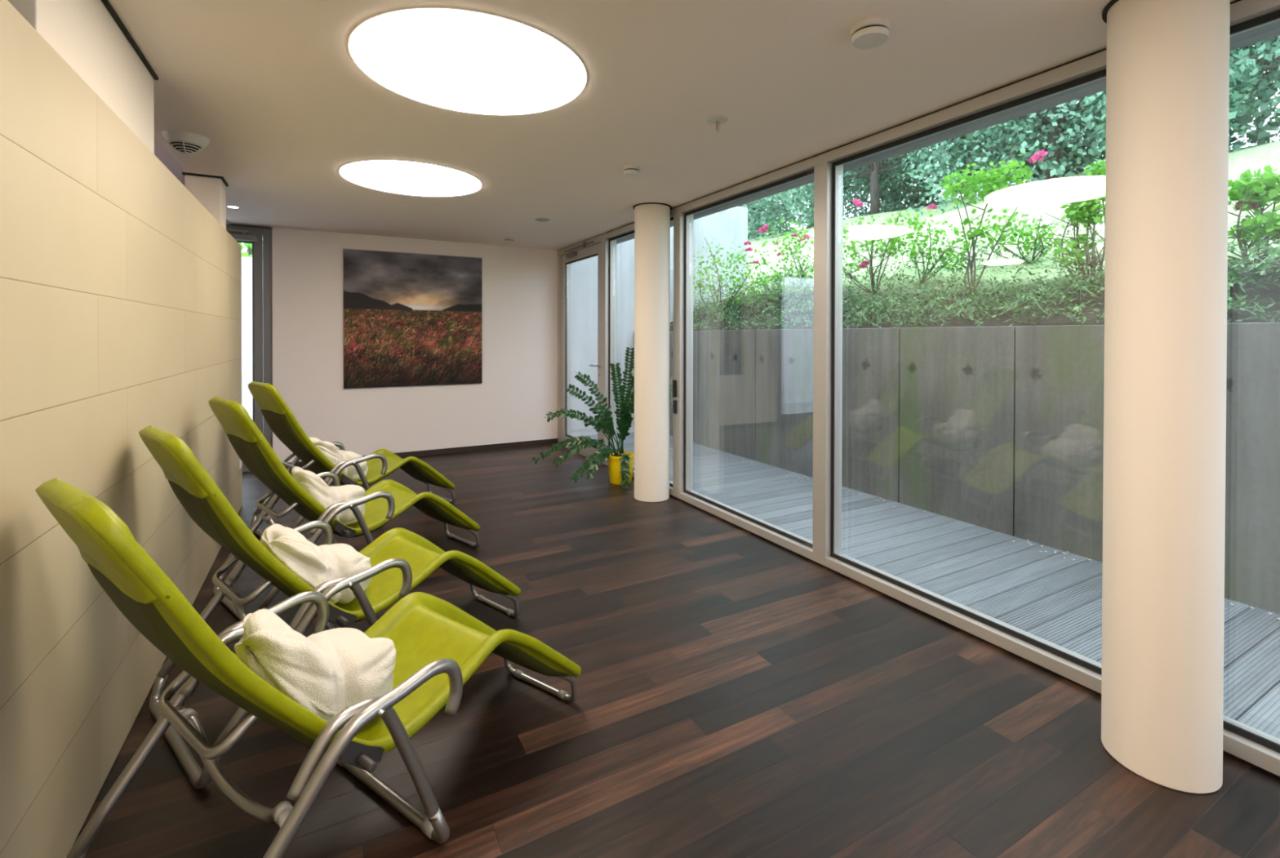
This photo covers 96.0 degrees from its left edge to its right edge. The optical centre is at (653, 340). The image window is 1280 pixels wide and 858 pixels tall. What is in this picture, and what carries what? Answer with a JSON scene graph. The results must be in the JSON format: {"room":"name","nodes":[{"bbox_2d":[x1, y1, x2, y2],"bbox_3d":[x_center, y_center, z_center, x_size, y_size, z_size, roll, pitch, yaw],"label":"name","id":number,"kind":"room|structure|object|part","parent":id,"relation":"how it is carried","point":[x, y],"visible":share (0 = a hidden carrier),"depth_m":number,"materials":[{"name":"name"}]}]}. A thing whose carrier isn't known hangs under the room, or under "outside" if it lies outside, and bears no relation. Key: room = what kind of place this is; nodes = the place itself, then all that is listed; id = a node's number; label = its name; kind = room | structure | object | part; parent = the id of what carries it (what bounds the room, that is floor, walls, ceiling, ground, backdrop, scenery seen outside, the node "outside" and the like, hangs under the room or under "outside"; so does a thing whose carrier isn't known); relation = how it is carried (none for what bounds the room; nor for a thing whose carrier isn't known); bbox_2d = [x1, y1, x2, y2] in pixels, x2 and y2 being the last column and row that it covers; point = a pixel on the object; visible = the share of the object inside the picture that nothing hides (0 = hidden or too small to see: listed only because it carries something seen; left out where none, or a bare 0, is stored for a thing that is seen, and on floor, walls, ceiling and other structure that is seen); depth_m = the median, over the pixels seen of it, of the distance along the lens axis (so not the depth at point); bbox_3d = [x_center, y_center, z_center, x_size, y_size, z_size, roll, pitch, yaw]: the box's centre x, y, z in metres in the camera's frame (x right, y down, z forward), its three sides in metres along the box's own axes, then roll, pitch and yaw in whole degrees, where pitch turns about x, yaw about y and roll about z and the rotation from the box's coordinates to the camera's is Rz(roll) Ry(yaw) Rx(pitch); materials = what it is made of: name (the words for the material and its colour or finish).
{"room":"spa","nodes":[
{"label":"spa","id":0,"kind":"room"},
{"bbox_2d":[0,0,242,857],"bbox_3d":[-1.335,0.313,1.119,0.032,2.084,8.060,0,1,-30],"label":"wall partition","id":1,"kind":"structure","parent":0,"point":[121,291],"depth_m":1.59,"materials":[{"name":"beige tile"}]},
{"bbox_2d":[239,458,242,469],"bbox_3d":[-3.237,0.959,4.518,0.013,0.082,0.082,0,1,-30],"label":"wall socket","id":2,"kind":"object","parent":1,"relation":"attached to","point":[240,460],"visible":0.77,"depth_m":4.48,"materials":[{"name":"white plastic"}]},
{"bbox_2d":[154,136,185,185],"bbox_3d":[-3.562,-1.526,0.779,3.780,0.166,9.694,0,1,-30],"label":"wall","id":3,"kind":"structure","parent":0,"point":[161,153],"depth_m":4.73,"materials":[{"name":"paint"}]},
{"bbox_2d":[183,185,271,228],"bbox_3d":[-4.422,-1.315,5.659,1.142,0.334,0.200,0,1,-30],"label":"lintel","id":4,"kind":"object","parent":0,"point":[228,223],"visible":0.07,"depth_m":5.71,"materials":[{"name":"white paint"}]},
{"bbox_2d":[238,242,252,257],"bbox_3d":[-6.836,-1.638,9.993,4.550,5.843,4.055,0,1,-30],"label":"tree","id":5,"kind":"object","parent":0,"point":[249,246],"visible":0.02,"depth_m":8.60,"materials":[{"name":"green plant"}]},
{"bbox_2d":[241,257,253,420],"bbox_3d":[-5.746,0.229,7.895,6.800,2.740,0.200,0,1,-30],"label":"wall","id":6,"kind":"structure","parent":0,"point":[246,262],"depth_m":7.88,"materials":[{"name":"white paint"}]},
{"bbox_2d":[271,226,559,462],"bbox_3d":[-2.541,0.081,6.727,3.178,2.466,0.220,0,1,-30],"label":"wall","id":7,"kind":"structure","parent":0,"point":[518,388],"depth_m":6.52,"materials":[{"name":"white paint"}]},
{"bbox_2d":[343,248,482,388],"bbox_3d":[-2.677,-0.235,6.503,1.450,1.488,0.028,0,1,-30],"label":"landscape painting","id":8,"kind":"object","parent":7,"relation":"attached to","point":[411,319],"visible":1,"depth_m":6.46,"materials":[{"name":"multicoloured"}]},
{"bbox_2d":[284,438,557,468],"bbox_3d":[-2.546,1.282,6.601,3.040,0.066,0.013,0,1,-30],"label":"baseboard","id":9,"kind":"structure","parent":7,"relation":"attached to","point":[553,441],"depth_m":6.81,"materials":[{"name":"brown wood"}]},
{"bbox_2d":[570,206,747,430],"bbox_3d":[-0.040,-0.366,9.317,3.750,3.930,0.250,0,1,-30],"label":"wall","id":10,"kind":"structure","parent":0,"point":[726,227],"depth_m":8.93,"materials":[{"name":"paint"}]},
{"bbox_2d":[107,0,1235,249],"bbox_3d":[-0.388,-1.366,2.582,3.520,0.500,9.694,0,1,-30],"label":"ceiling","id":11,"kind":"structure","parent":0,"point":[278,95],"depth_m":2.65,"materials":[{"name":"white paint"}]},
{"bbox_2d":[160,129,209,154],"bbox_3d":[-2.582,-1.076,3.182,0.210,0.098,0.210,0,1,-30],"label":"ceiling vent","id":12,"kind":"object","parent":11,"relation":"in","point":[184,142],"visible":1,"depth_m":3.13,"materials":[{"name":"white plastic"}]},
{"bbox_2d":[226,205,239,208],"bbox_3d":[-3.579,-1.137,4.904,0.090,0.007,0.090,0,1,-30],"label":"recessed light","id":13,"kind":"object","parent":11,"relation":"in","point":[230,206],"visible":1,"depth_m":4.88,"materials":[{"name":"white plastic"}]},
{"bbox_2d":[338,159,482,196],"bbox_3d":[-1.684,-1.128,4.044,0.924,0.013,0.924,0,1,-30],"label":"recessed light","id":14,"kind":"object","parent":11,"relation":"in","point":[395,176],"visible":1,"depth_m":3.96,"materials":[{"name":"white plastic"}]},
{"bbox_2d":[347,6,586,115],"bbox_3d":[-0.740,-1.113,2.381,0.924,0.013,0.924,0,1,-30],"label":"recessed light","id":15,"kind":"object","parent":11,"relation":"in","point":[460,60],"visible":1,"depth_m":2.28,"materials":[{"name":"white plastic"}]},
{"bbox_2d":[504,237,513,243],"bbox_3d":[-1.625,-1.123,6.473,0.104,0.050,0.104,0,1,-30],"label":"smoke detector","id":16,"kind":"object","parent":11,"relation":"attached to","point":[508,240],"visible":1,"depth_m":6.43,"materials":[{"name":"white plastic"}]},
{"bbox_2d":[534,217,550,221],"bbox_3d":[-1.047,-1.135,5.415,0.144,0.008,0.144,0,1,-30],"label":"ceiling speaker","id":17,"kind":"object","parent":11,"relation":"attached to","point":[535,219],"visible":1,"depth_m":5.40,"materials":[{"name":"white plastic"}]},
{"bbox_2d":[535,218,548,221],"bbox_3d":[-1.047,-1.131,5.415,0.128,0.002,0.128,1,1,42],"label":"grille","id":18,"kind":"object","parent":17,"relation":"attached to","point":[537,220],"depth_m":5.40,"materials":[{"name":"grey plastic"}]},
{"bbox_2d":[622,164,639,177],"bbox_3d":[-0.143,-1.100,3.744,0.110,0.050,0.110,0,1,-30],"label":"smoke detector","id":19,"kind":"object","parent":11,"relation":"attached to","point":[631,171],"visible":1,"depth_m":3.71,"materials":[{"name":"white plastic"}]},
{"bbox_2d":[706,115,728,133],"bbox_3d":[0.321,-1.087,2.915,0.110,0.062,0.110,0,1,-30],"label":"sprinkler head","id":20,"kind":"object","parent":11,"relation":"attached to","point":[714,120],"visible":1,"depth_m":2.91},
{"bbox_3d":[0.321,-1.083,2.915,0.029,0.054,0.028,0,1,-30],"label":"sprinkler frame","id":21,"kind":"part","parent":20,"relation":"part of","materials":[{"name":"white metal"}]},
{"bbox_2d":[850,17,890,49],"bbox_3d":[0.769,-1.085,2.046,0.132,0.050,0.132,0,1,-30],"label":"smoke detector","id":22,"kind":"object","parent":11,"relation":"attached to","point":[872,33],"visible":1,"depth_m":2.01,"materials":[{"name":"white plastic"}]},
{"bbox_2d":[66,443,1279,857],"bbox_3d":[-2.088,1.478,1.641,7.182,0.250,9.694,0,1,-30],"label":"floor","id":23,"kind":"structure","parent":0,"point":[741,695],"depth_m":1.97,"materials":[{"name":"brown wood"}]},
{"bbox_2d":[7,0,158,154],"bbox_3d":[-1.919,0.119,1.901,0.222,2.466,1.164,0,1,-30],"label":"wall","id":24,"kind":"structure","parent":23,"relation":"on","point":[90,36],"depth_m":1.88,"materials":[{"name":"beige paint"}]},
{"bbox_2d":[182,172,228,229],"bbox_3d":[-3.136,0.100,4.045,0.222,2.466,0.254,0,1,-30],"label":"column","id":25,"kind":"structure","parent":23,"relation":"on","point":[210,191],"depth_m":3.96,"materials":[{"name":"beige paint"}]},
{"bbox_2d":[35,477,581,857],"bbox_3d":[-0.814,0.824,1.696,0.744,1.062,1.348,0,1,34],"label":"lounger","id":26,"kind":"object","parent":23,"relation":"on","point":[439,646],"visible":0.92,"depth_m":1.36,"materials":[{"name":"green plastic"}]},
{"bbox_3d":[-1.254,1.035,1.656,0.047,0.450,0.628,0,1,32],"label":"armrest","id":27,"kind":"part","parent":26,"relation":"part of","materials":[{"name":"silver metal"}]},
{"bbox_3d":[-1.181,1.038,1.713,0.032,0.407,0.368,0,1,34],"label":"leg","id":28,"kind":"part","parent":26,"relation":"part of","materials":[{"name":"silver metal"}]},
{"bbox_2d":[234,608,395,721],"bbox_3d":[-0.915,0.879,1.582,0.334,0.335,0.377,0,1,34],"label":"towel","id":29,"kind":"object","parent":26,"relation":"on","point":[328,672],"visible":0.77,"depth_m":1.47,"materials":[{"name":"white fabric"}]},
{"bbox_3d":[-0.666,1.042,1.362,0.032,0.407,0.368,0,1,34],"label":"leg","id":30,"kind":"part","parent":26,"relation":"part of","materials":[{"name":"silver metal"}]},
{"bbox_3d":[-0.692,1.039,1.274,0.047,0.450,0.628,0,1,37],"label":"armrest","id":31,"kind":"part","parent":26,"relation":"part of","materials":[{"name":"silver metal"}]},
{"bbox_2d":[138,425,520,789],"bbox_3d":[-1.212,0.818,2.386,0.744,1.062,1.348,0,1,39],"label":"lounger","id":32,"kind":"object","parent":23,"relation":"on","point":[401,558],"visible":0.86,"depth_m":2.03,"materials":[{"name":"green metal"}]},
{"bbox_3d":[-1.577,1.032,2.432,0.032,0.407,0.368,0,1,39],"label":"leg","id":33,"kind":"part","parent":32,"relation":"part of","materials":[{"name":"silver metal"}]},
{"bbox_3d":[-1.654,1.029,2.381,0.047,0.450,0.628,0,1,36],"label":"armrest","id":34,"kind":"part","parent":32,"relation":"part of","materials":[{"name":"silver metal"}]},
{"bbox_3d":[-1.124,1.033,1.956,0.047,0.450,0.628,0,1,41],"label":"armrest","id":35,"kind":"part","parent":32,"relation":"part of","materials":[{"name":"silver metal"}]},
{"bbox_2d":[260,523,371,604],"bbox_3d":[-1.310,0.878,2.268,0.392,0.326,0.367,1,1,43],"label":"towel","id":36,"kind":"object","parent":32,"relation":"on","point":[315,565],"visible":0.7,"depth_m":2.17,"materials":[{"name":"white fabric"}]},
{"bbox_3d":[-1.091,1.036,2.042,0.032,0.407,0.368,0,1,39],"label":"leg","id":37,"kind":"part","parent":32,"relation":"part of","materials":[{"name":"silver metal"}]},
{"bbox_2d":[208,396,479,620],"bbox_3d":[-1.689,0.810,3.312,0.744,1.062,1.348,0,1,39],"label":"lounger","id":38,"kind":"object","parent":23,"relation":"on","point":[387,499],"visible":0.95,"depth_m":2.97,"materials":[{"name":"green metal"}]},
{"bbox_3d":[-2.131,1.021,3.312,0.047,0.450,0.628,0,1,37],"label":"armrest","id":39,"kind":"part","parent":38,"relation":"part of","materials":[{"name":"silver metal"}]},
{"bbox_3d":[-2.053,1.024,3.362,0.032,0.407,0.368,0,1,39],"label":"leg","id":40,"kind":"part","parent":38,"relation":"part of","materials":[{"name":"silver metal"}]},
{"bbox_3d":[-1.606,1.025,2.881,0.047,0.450,0.628,1,1,42],"label":"armrest","id":41,"kind":"part","parent":38,"relation":"part of","materials":[{"name":"silver metal"}]},
{"bbox_2d":[291,466,364,524],"bbox_3d":[-1.793,0.862,3.201,0.406,0.343,0.367,0,1,39],"label":"bathrobe","id":42,"kind":"object","parent":38,"relation":"on","point":[326,495],"visible":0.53,"depth_m":3.10,"materials":[{"name":"white fabric"}]},
{"bbox_3d":[-1.572,1.028,2.966,0.032,0.407,0.368,0,1,39],"label":"leg","id":43,"kind":"part","parent":38,"relation":"part of","materials":[{"name":"silver metal"}]},
{"bbox_2d":[248,381,455,537],"bbox_3d":[-2.187,0.802,4.300,0.744,1.062,1.348,0,1,39],"label":"lounger","id":44,"kind":"object","parent":23,"relation":"on","point":[279,417],"visible":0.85,"depth_m":3.96,"materials":[{"name":"green metal"}]},
{"bbox_3d":[-2.629,1.012,4.300,0.047,0.450,0.628,0,1,37],"label":"armrest","id":45,"kind":"part","parent":44,"relation":"part of","materials":[{"name":"silver metal"}]},
{"bbox_3d":[-2.551,1.016,4.350,0.032,0.407,0.368,0,1,39],"label":"leg","id":46,"kind":"part","parent":44,"relation":"part of","materials":[{"name":"silver metal"}]},
{"bbox_2d":[309,437,368,481],"bbox_3d":[-2.304,0.858,4.200,0.343,0.333,0.370,1,1,42],"label":"towel","id":47,"kind":"object","parent":44,"relation":"on","point":[335,455],"visible":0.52,"depth_m":4.11,"materials":[{"name":"white fabric"}]},
{"bbox_3d":[-2.104,1.017,3.869,0.047,0.450,0.628,1,1,42],"label":"armrest","id":48,"kind":"part","parent":44,"relation":"part of","materials":[{"name":"silver metal"}]},
{"bbox_3d":[-2.070,1.020,3.954,0.032,0.407,0.368,0,1,39],"label":"leg","id":49,"kind":"part","parent":44,"relation":"part of","materials":[{"name":"silver metal"}]},
{"bbox_2d":[532,346,634,488],"bbox_3d":[-0.648,0.687,5.335,1.024,1.336,0.421,0,0,-2],"label":"potted plant","id":50,"kind":"object","parent":23,"relation":"on","point":[620,464],"visible":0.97,"depth_m":5.38,"materials":[{"name":"green plant"}]},
{"bbox_3d":[-0.309,1.195,5.412,0.272,0.266,0.272,0,1,-30],"label":"pot","id":51,"kind":"part","parent":50,"relation":"part of","materials":[{"name":"yellow ceramic"}]},
{"bbox_2d":[557,233,616,463],"bbox_3d":[-0.836,0.090,6.739,0.192,2.454,1.444,0,1,-30],"label":"door","id":52,"kind":"structure","parent":23,"relation":"on","point":[598,246],"depth_m":6.38,"materials":[{"name":"beige metal"}]},
{"bbox_3d":[-0.639,0.314,6.268,0.069,0.133,0.152,0,1,-30],"label":"handle","id":53,"kind":"part","parent":52,"relation":"part of","materials":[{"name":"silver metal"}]},
{"bbox_2d":[604,204,693,499],"bbox_3d":[-0.089,0.095,5.481,0.134,2.466,1.480,0,1,-30],"label":"door frame","id":54,"kind":"structure","parent":23,"relation":"on","point":[676,486],"depth_m":4.85,"materials":[{"name":"beige metal"}]},
{"bbox_2d":[633,202,671,502],"bbox_3d":[-0.014,0.100,4.894,0.326,2.465,0.326,0,1,-30],"label":"round column","id":55,"kind":"structure","parent":23,"relation":"on","point":[651,220],"depth_m":4.76,"materials":[{"name":"beige paint"}]},
{"bbox_2d":[672,151,843,568],"bbox_3d":[0.645,0.107,4.159,0.163,2.466,1.695,0,1,-30],"label":"window","id":56,"kind":"structure","parent":23,"relation":"on","point":[816,550],"depth_m":3.46,"materials":[{"name":"beige metal"}]},
{"bbox_3d":[0.176,0.473,4.851,0.030,0.280,0.035,0,1,-30],"label":"handle","id":57,"kind":"part","parent":56,"relation":"part of","materials":[{"name":"black metal"}]},
{"bbox_2d":[825,48,1106,695],"bbox_3d":[1.493,0.119,2.694,0.134,2.466,1.690,0,1,-30],"label":"window","id":58,"kind":"structure","parent":23,"relation":"on","point":[1083,671],"depth_m":2.67,"materials":[{"name":"beige metal"}]},
{"bbox_2d":[1101,0,1230,793],"bbox_3d":[1.646,0.127,1.866,0.322,2.465,0.322,0,1,-30],"label":"round column","id":59,"kind":"structure","parent":23,"relation":"on","point":[1167,61],"depth_m":1.75,"materials":[{"name":"beige paint"}]},
{"bbox_2d":[1222,0,1279,777],"bbox_3d":[2.310,0.132,1.255,0.134,2.466,1.620,0,1,-30],"label":"window","id":60,"kind":"structure","parent":23,"relation":"on","point":[1256,748],"depth_m":1.85,"materials":[{"name":"beige metal"}]},
{"bbox_2d":[570,425,1279,738],"bbox_3d":[1.745,1.379,3.885,1.475,0.030,11.014,0,1,-30],"label":"deck","id":61,"kind":"object","parent":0,"point":[1051,597],"visible":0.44,"depth_m":3.50,"materials":[{"name":"grey wood"}]},
{"bbox_2d":[725,457,1279,619],"bbox_3d":[1.961,1.352,4.688,0.296,0.001,4.572,0,1,-30],"label":"fallen leaves","id":62,"kind":"object","parent":61,"relation":"on","point":[726,458],"visible":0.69,"depth_m":3.72,"materials":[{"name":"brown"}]},
{"bbox_2d":[616,21,1279,244],"bbox_3d":[1.240,-1.357,3.567,0.285,0.495,11.000,0,1,-30],"label":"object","id":63,"kind":"structure","parent":0,"point":[1272,30],"depth_m":2.97,"materials":[{"name":"metal"}]},
{"bbox_2d":[633,322,1279,614],"bbox_3d":[2.478,0.769,4.288,0.200,1.746,11.000,0,1,-30],"label":"wall","id":64,"kind":"structure","parent":0,"point":[1000,429],"depth_m":4.22,"materials":[{"name":"concrete"}]},
{"bbox_3d":[-6.211,-0.078,4.642,2.980,2.800,0.220,0,1,-30],"label":"wall","id":65,"kind":"structure","parent":0,"visible":0},
{"bbox_2d":[226,224,272,471],"bbox_3d":[-4.387,0.087,5.623,1.160,2.462,0.170,0,1,-30],"label":"window frame","id":66,"kind":"structure","parent":65,"relation":"in","point":[260,238],"depth_m":5.83,"materials":[{"name":"grey metal"}]},
{"label":"outside","id":67,"kind":"structure","parent":0,"visible":0},
{"bbox_2d":[669,140,1279,330],"bbox_3d":[8.037,-3.958,20.627,25.640,7.589,52.000,0,1,-30],"label":"hillside","id":68,"kind":"structure","parent":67,"point":[1038,200],"depth_m":7.28,"materials":[{"name":"green plant"}]},
{"bbox_2d":[693,224,789,315],"bbox_3d":[1.043,-0.891,8.182,1.023,1.280,2.100,0,1,-30],"label":"shrub","id":69,"kind":"object","parent":68,"relation":"on","point":[700,286],"visible":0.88,"depth_m":8.12,"materials":[{"name":"green plant"}]},
{"bbox_3d":[1.061,-0.930,8.183,0.889,1.150,1.889,0,0,-5],"label":"stem","id":70,"kind":"part","parent":69,"relation":"part of","materials":[{"name":"green plant"}]},
{"bbox_2d":[738,193,794,239],"bbox_3d":[2.600,-8.327,20.977,6.228,10.442,4.941,0,1,-30],"label":"tree","id":71,"kind":"object","parent":68,"relation":"on","point":[771,207],"visible":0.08,"depth_m":20.55,"materials":[{"name":"green plant"}]},
{"bbox_2d":[760,216,813,287],"bbox_3d":[1.951,-1.247,8.215,0.736,1.098,1.084,0,0,-16],"label":"shrub","id":72,"kind":"object","parent":68,"relation":"on","point":[805,236],"visible":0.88,"depth_m":8.17,"materials":[{"name":"green plant"}]},
{"bbox_3d":[2.093,-1.119,8.073,0.516,0.740,1.046,0,0,10],"label":"stem","id":73,"kind":"part","parent":72,"relation":"part of","materials":[{"name":"green plant"}]},
{"bbox_2d":[747,168,885,239],"bbox_3d":[6.062,-9.045,22.648,7.308,11.350,5.619,0,0,12],"label":"tree","id":74,"kind":"object","parent":68,"relation":"on","point":[792,227],"visible":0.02,"depth_m":23.40,"materials":[{"name":"green plant"}]},
{"bbox_2d":[737,153,936,240],"bbox_3d":[5.079,-7.380,18.200,6.276,9.311,5.810,0,1,-30],"label":"tree","id":75,"kind":"object","parent":68,"relation":"on","point":[892,197],"visible":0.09,"depth_m":17.80,"materials":[{"name":"green plant"}]},
{"bbox_2d":[760,137,983,228],"bbox_3d":[5.807,-6.781,14.886,5.783,7.712,5.560,0,0,-27],"label":"tree","id":76,"kind":"object","parent":68,"relation":"on","point":[876,184],"visible":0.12,"depth_m":15.80,"materials":[{"name":"green plant"}]},
{"bbox_2d":[842,198,937,294],"bbox_3d":[2.585,-1.129,6.721,0.882,1.191,1.531,0,1,-30],"label":"shrub","id":77,"kind":"object","parent":68,"relation":"on","point":[900,233],"visible":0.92,"depth_m":6.64,"materials":[{"name":"green plant"}]},
{"bbox_3d":[2.458,-1.001,6.841,0.778,0.933,1.199,0,1,-30],"label":"stem","id":78,"kind":"part","parent":77,"relation":"part of","materials":[{"name":"green plant"}]},
{"bbox_2d":[846,145,1012,210],"bbox_3d":[7.550,-8.697,19.396,4.801,10.852,7.886,0,1,-30],"label":"tree","id":79,"kind":"object","parent":68,"relation":"on","point":[905,154],"visible":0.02,"depth_m":17.55,"materials":[{"name":"green plant"}]},
{"bbox_2d":[894,208,970,284],"bbox_3d":[3.131,-1.058,6.459,0.561,0.832,0.841,0,1,-30],"label":"shrub","id":80,"kind":"object","parent":68,"relation":"on","point":[940,251],"visible":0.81,"depth_m":6.42,"materials":[{"name":"green plant"}]},
{"bbox_2d":[669,187,1279,330],"bbox_3d":[3.315,-0.830,6.685,4.001,1.566,10.464,0,1,-30],"label":"groundcover","id":81,"kind":"object","parent":68,"relation":"on","point":[1080,284],"visible":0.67,"depth_m":5.35,"materials":[{"name":"green plant"}]},
{"bbox_2d":[937,145,1048,296],"bbox_3d":[3.152,-1.119,5.522,0.599,1.408,0.984,0,0,-7],"label":"shrub","id":82,"kind":"object","parent":68,"relation":"on","point":[984,177],"visible":0.98,"depth_m":5.54,"materials":[{"name":"green plant"}]},
{"bbox_2d":[897,97,1098,216],"bbox_3d":[7.719,-6.897,11.168,5.540,9.558,4.990,0,1,-30],"label":"tree","id":83,"kind":"object","parent":68,"relation":"on","point":[976,138],"visible":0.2,"depth_m":11.68,"materials":[{"name":"green plant"}]},
{"bbox_2d":[896,122,1103,207],"bbox_3d":[9.972,-8.366,16.791,7.002,10.228,6.151,0,1,-30],"label":"tree","id":84,"kind":"object","parent":68,"relation":"on","point":[918,188],"visible":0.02,"depth_m":16.17,"materials":[{"name":"green plant"}]},
{"bbox_2d":[906,97,1106,199],"bbox_3d":[7.871,-7.361,14.143,4.976,9.420,5.445,0,1,-30],"label":"tree","id":85,"kind":"object","parent":68,"relation":"on","point":[921,160],"visible":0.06,"depth_m":12.81,"materials":[{"name":"green plant"}]},
{"bbox_2d":[982,208,1069,264],"bbox_3d":[3.790,-1.094,6.065,0.442,0.630,1.030,0,1,-30],"label":"shrub","id":86,"kind":"object","parent":68,"relation":"on","point":[1037,227],"visible":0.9,"depth_m":5.93,"materials":[{"name":"green plant"}]},
{"bbox_2d":[1031,160,1105,291],"bbox_3d":[3.418,-0.912,4.636,0.538,1.052,0.714,0,0,21],"label":"shrub","id":87,"kind":"object","parent":68,"relation":"on","point":[1086,204],"visible":0.89,"depth_m":4.59,"materials":[{"name":"green plant"}]},
{"bbox_2d":[986,35,1279,188],"bbox_3d":[9.154,-7.006,10.551,5.910,9.012,5.769,0,0,-25],"label":"tree","id":88,"kind":"object","parent":68,"relation":"on","point":[1056,170],"visible":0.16,"depth_m":9.78,"materials":[{"name":"green plant"}]},
{"bbox_2d":[1009,40,1279,177],"bbox_3d":[11.774,-8.555,13.712,7.572,10.123,6.048,0,0,24],"label":"tree","id":89,"kind":"object","parent":68,"relation":"on","point":[1276,128],"visible":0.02,"depth_m":13.32,"materials":[{"name":"green plant"}]},
{"bbox_2d":[1083,36,1279,165],"bbox_3d":[9.317,-6.886,8.075,5.780,8.738,5.797,0,0,0],"label":"tree","id":90,"kind":"object","parent":68,"relation":"on","point":[1236,95],"visible":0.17,"depth_m":8.79,"materials":[{"name":"green plant"}]},
{"bbox_2d":[1227,164,1279,277],"bbox_3d":[3.917,-0.750,3.706,0.724,0.703,0.464,0,0,24],"label":"shrub","id":91,"kind":"object","parent":68,"relation":"on","point":[1254,194],"visible":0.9,"depth_m":3.68,"materials":[{"name":"green plant"}]},
{"bbox_2d":[1230,36,1279,149],"bbox_3d":[12.642,-8.495,10.661,5.794,12.748,7.027,0,0,18],"label":"tree","id":92,"kind":"object","parent":68,"relation":"on","point":[1254,139],"visible":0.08,"depth_m":10.71,"materials":[{"name":"green plant"}]}
]}

